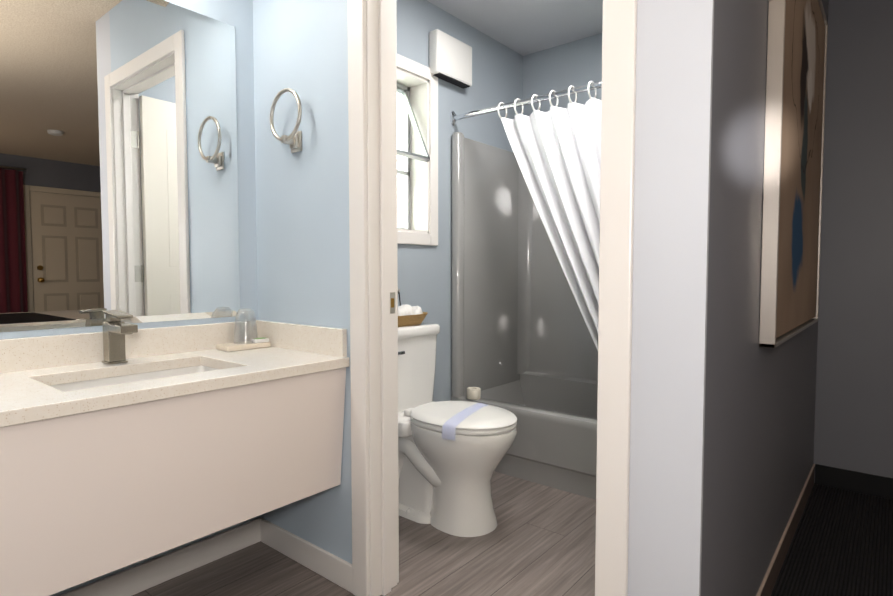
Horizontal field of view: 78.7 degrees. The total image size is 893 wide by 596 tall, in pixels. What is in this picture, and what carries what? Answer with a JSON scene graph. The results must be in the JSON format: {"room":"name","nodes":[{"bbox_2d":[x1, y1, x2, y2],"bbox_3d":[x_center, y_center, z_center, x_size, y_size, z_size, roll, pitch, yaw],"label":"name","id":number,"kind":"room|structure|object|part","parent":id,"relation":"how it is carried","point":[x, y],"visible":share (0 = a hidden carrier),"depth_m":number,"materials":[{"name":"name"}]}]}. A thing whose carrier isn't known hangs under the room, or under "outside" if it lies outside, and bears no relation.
{"room":"hotel room vanity area","nodes":[
{"label":"hotel room vanity area","id":0,"kind":"room"},
{"bbox_2d":[0,0,522,595],"bbox_3d":[-1.011,-0.262,1.891,0.190,2.444,4.990,2,4,39],"label":"wall","id":1,"kind":"structure","parent":0,"point":[425,278],"depth_m":2.82,"materials":[{"name":"blue paint"}]},
{"bbox_2d":[0,0,239,331],"bbox_3d":[-1.221,-0.435,1.473,0.006,1.060,1.410,2,4,39],"label":"vanity mirror","id":2,"kind":"object","parent":1,"relation":"attached to","point":[118,161],"visible":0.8,"depth_m":1.70,"materials":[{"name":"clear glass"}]},
{"bbox_2d":[0,320,255,371],"bbox_3d":[-1.198,0.158,1.518,0.020,0.092,1.504,2,4,39],"label":"backsplash","id":3,"kind":"structure","parent":1,"relation":"attached to","point":[26,354],"depth_m":1.66,"materials":[{"name":"beige stone"}]},
{"bbox_2d":[59,518,258,595],"bbox_3d":[-1.200,0.932,1.557,0.016,0.090,1.505,2,4,39],"label":"baseboard","id":4,"kind":"structure","parent":1,"relation":"attached to","point":[136,579],"depth_m":1.87,"materials":[{"name":"white wood"}]},
{"bbox_2d":[0,356,345,595],"bbox_3d":[-1.003,0.442,1.371,0.523,0.397,1.500,2,4,39],"label":"bathroom vanity","id":5,"kind":"object","parent":1,"relation":"attached to","point":[162,439],"depth_m":1.34,"materials":[{"name":"wood"}]},
{"bbox_2d":[0,344,349,427],"bbox_3d":[-0.998,0.227,1.356,0.538,0.032,1.504,2,4,39],"label":"countertop","id":6,"kind":"structure","parent":5,"relation":"on","point":[24,399],"depth_m":1.38,"materials":[{"name":"beige stone"}]},
{"bbox_2d":[102,310,137,364],"bbox_3d":[-0.970,0.118,1.619,0.145,0.159,0.054,2,4,39],"label":"faucet","id":7,"kind":"object","parent":6,"relation":"on","point":[116,329],"visible":1,"depth_m":1.63,"materials":[{"name":"silver metal"}]},
{"bbox_2d":[48,360,227,387],"bbox_3d":[-0.844,0.293,1.527,0.316,0.142,0.497,2,4,39],"label":"sink","id":8,"kind":"object","parent":6,"relation":"in","point":[86,379],"depth_m":1.63,"materials":[{"name":"white ceramic"}]},
{"bbox_2d":[216,308,270,351],"bbox_3d":[-0.730,0.110,1.959,0.098,0.143,0.168,2,4,39],"label":"tray","id":9,"kind":"object","parent":6,"relation":"on","point":[256,343],"visible":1,"depth_m":1.95,"materials":[{"name":"beige stone"}]},
{"bbox_2d":[233,308,257,343],"bbox_3d":[-0.727,0.099,1.972,0.083,0.123,0.084,2,4,39],"label":"cup","id":10,"kind":"object","parent":9,"relation":"on","point":[253,340],"depth_m":1.96,"materials":[{"name":"clear glass"}]},
{"bbox_2d":[397,54,437,245],"bbox_3d":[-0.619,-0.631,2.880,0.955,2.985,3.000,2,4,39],"label":"bathroom window","id":11,"kind":"structure","parent":1,"relation":"in","point":[417,157],"depth_m":2.84,"materials":[{"name":"white wood"}]},
{"bbox_2d":[429,29,471,88],"bbox_3d":[0.026,-1.264,2.901,0.062,0.221,0.300,2,4,39],"label":"box","id":12,"kind":"object","parent":1,"relation":"attached to","point":[450,59],"visible":0.98,"depth_m":2.85,"materials":[{"name":"white plastic"}]},
{"bbox_2d":[450,81,601,125],"bbox_3d":[0.612,-0.955,2.497,1.499,0.080,0.044,2,4,39],"label":"shower rod","id":13,"kind":"object","parent":1,"relation":"attached to","point":[454,117],"visible":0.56,"depth_m":2.68,"materials":[{"name":"silver metal"}]},
{"bbox_2d":[497,81,600,349],"bbox_3d":[0.717,-0.224,2.491,1.073,1.510,0.156,2,4,39],"label":"fabric shower curtain","id":14,"kind":"object","parent":13,"relation":"hanging from","point":[556,151],"visible":0.29,"depth_m":2.57,"materials":[{"name":"white fabric"}]},
{"bbox_2d":[132,471,595,595],"bbox_3d":[1.462,1.086,-0.086,6.600,0.060,4.990,2,4,39],"label":"floor","id":15,"kind":"structure","parent":0,"point":[540,540],"depth_m":1.97,"materials":[{"name":"grey wood"}]},
{"bbox_2d":[398,322,516,536],"bbox_3d":[-0.032,0.536,2.368,0.744,0.803,0.412,2,4,39],"label":"toilet","id":16,"kind":"object","parent":15,"relation":"on","point":[451,454],"visible":0.85,"depth_m":2.22,"materials":[{"name":"white ceramic"}]},
{"bbox_2d":[398,304,427,326],"bbox_3d":[-0.226,0.079,2.521,0.172,0.094,0.344,2,4,39],"label":"basket","id":17,"kind":"object","parent":16,"relation":"on","point":[408,315],"visible":0.54,"depth_m":2.51,"materials":[{"name":"beige wicker"}]},
{"bbox_3d":[0.065,0.492,2.285,0.490,0.043,0.374,2,4,39],"label":"seat","id":18,"kind":"part","parent":16,"relation":"part of","materials":[{"name":"white plastic"}]},
{"bbox_2d":[451,132,597,499],"bbox_3d":[0.832,0.013,2.811,1.494,1.805,0.741,2,4,39],"label":"shower","id":19,"kind":"object","parent":15,"relation":"on","point":[524,351],"visible":0.35,"depth_m":3.21,"materials":[{"name":"grey plastic"}]},
{"bbox_2d":[467,387,480,399],"bbox_3d":[0.147,0.518,2.967,0.076,0.055,0.076,2,4,39],"label":"toilet paper","id":20,"kind":"object","parent":19,"relation":"on","point":[473,393],"visible":1,"depth_m":2.94,"materials":[{"name":"beige paper"}]},
{"bbox_2d":[253,0,713,595],"bbox_3d":[-0.104,-0.247,1.579,1.606,2.444,0.012,2,4,39],"label":"wall","id":21,"kind":"structure","parent":0,"point":[303,254],"depth_m":1.16,"materials":[{"name":"blue paint"}]},
{"bbox_2d":[270,88,301,152],"bbox_3d":[-0.539,-0.611,1.875,0.179,0.208,0.058,2,4,39],"label":"towel ring","id":22,"kind":"object","parent":21,"relation":"attached to","point":[293,139],"visible":1,"depth_m":1.88,"materials":[{"name":"silver metal"}]},
{"bbox_2d":[256,320,346,355],"bbox_3d":[-0.523,0.138,1.922,0.505,0.092,0.021,2,4,39],"label":"backsplash","id":23,"kind":"structure","parent":21,"relation":"attached to","point":[331,341],"depth_m":1.88,"materials":[{"name":"beige stone"}]},
{"bbox_2d":[259,517,351,592],"bbox_3d":[-0.510,0.913,1.954,0.542,0.090,0.013,2,4,39],"label":"baseboard","id":24,"kind":"structure","parent":21,"relation":"attached to","point":[335,569],"depth_m":1.93,"materials":[{"name":"white wood"}]},
{"bbox_2d":[347,0,636,595],"bbox_3d":[0.087,-0.074,1.496,0.905,2.107,0.147,2,4,39],"label":"door frame","id":25,"kind":"structure","parent":21,"relation":"attached to","point":[619,49],"depth_m":1.68,"materials":[{"name":"white wood"}]},
{"bbox_2d":[390,292,394,313],"bbox_3d":[-0.176,0.016,1.771,0.002,0.070,0.028,2,4,39],"label":"strike plate","id":26,"kind":"object","parent":25,"relation":"attached to","point":[392,302],"visible":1,"depth_m":1.77,"materials":[{"name":"silver metal"}]},
{"bbox_2d":[427,0,602,55],"bbox_3d":[0.497,-1.503,2.332,1.560,0.008,1.860,2,4,39],"label":"ceiling","id":27,"kind":"structure","parent":0,"point":[523,27],"depth_m":3.00,"materials":[{"name":"white paint"}]},
{"bbox_2d":[523,33,601,115],"bbox_3d":[1.111,-0.322,3.134,1.500,2.444,0.130,2,4,39],"label":"wall","id":28,"kind":"structure","parent":0,"point":[577,63],"depth_m":3.33,"materials":[{"name":"blue paint"}]},
{"bbox_2d":[701,0,828,595],"bbox_3d":[1.199,-0.263,1.907,0.093,2.444,2.153,2,4,39],"label":"wall","id":29,"kind":"structure","parent":0,"point":[759,429],"depth_m":1.46,"materials":[{"name":"paint"}]},
{"bbox_2d":[756,464,814,595],"bbox_3d":[1.163,0.903,1.902,0.009,0.098,2.037,2,4,39],"label":"baseboard","id":30,"kind":"structure","parent":29,"relation":"attached to","point":[766,587],"depth_m":1.99,"materials":[{"name":"brown"}]},
{"bbox_3d":[1.212,-0.496,1.868,0.039,1.227,1.060,2,4,39],"label":"framed canvas art","id":31,"kind":"part","parent":29,"relation":"part of"},
{"bbox_2d":[771,483,892,595],"bbox_3d":[3.047,1.023,0.516,4.684,0.009,1.800,2,4,39],"label":"floor carpet","id":32,"kind":"object","parent":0,"point":[841,544],"depth_m":2.06,"materials":[{"name":"black carpet"}]},
{"bbox_2d":[813,0,892,482],"bbox_3d":[3.704,-0.227,1.159,4.804,2.444,0.120,2,4,39],"label":"wall","id":33,"kind":"structure","parent":0,"point":[853,430],"depth_m":2.55,"materials":[{"name":"paint"}]},
{"bbox_2d":[815,464,892,498],"bbox_3d":[3.620,0.937,1.201,4.675,0.096,0.008,2,4,39],"label":"baseboard","id":34,"kind":"structure","parent":33,"relation":"attached to","point":[864,483],"depth_m":2.58,"materials":[{"name":"black wood"}]}
]}

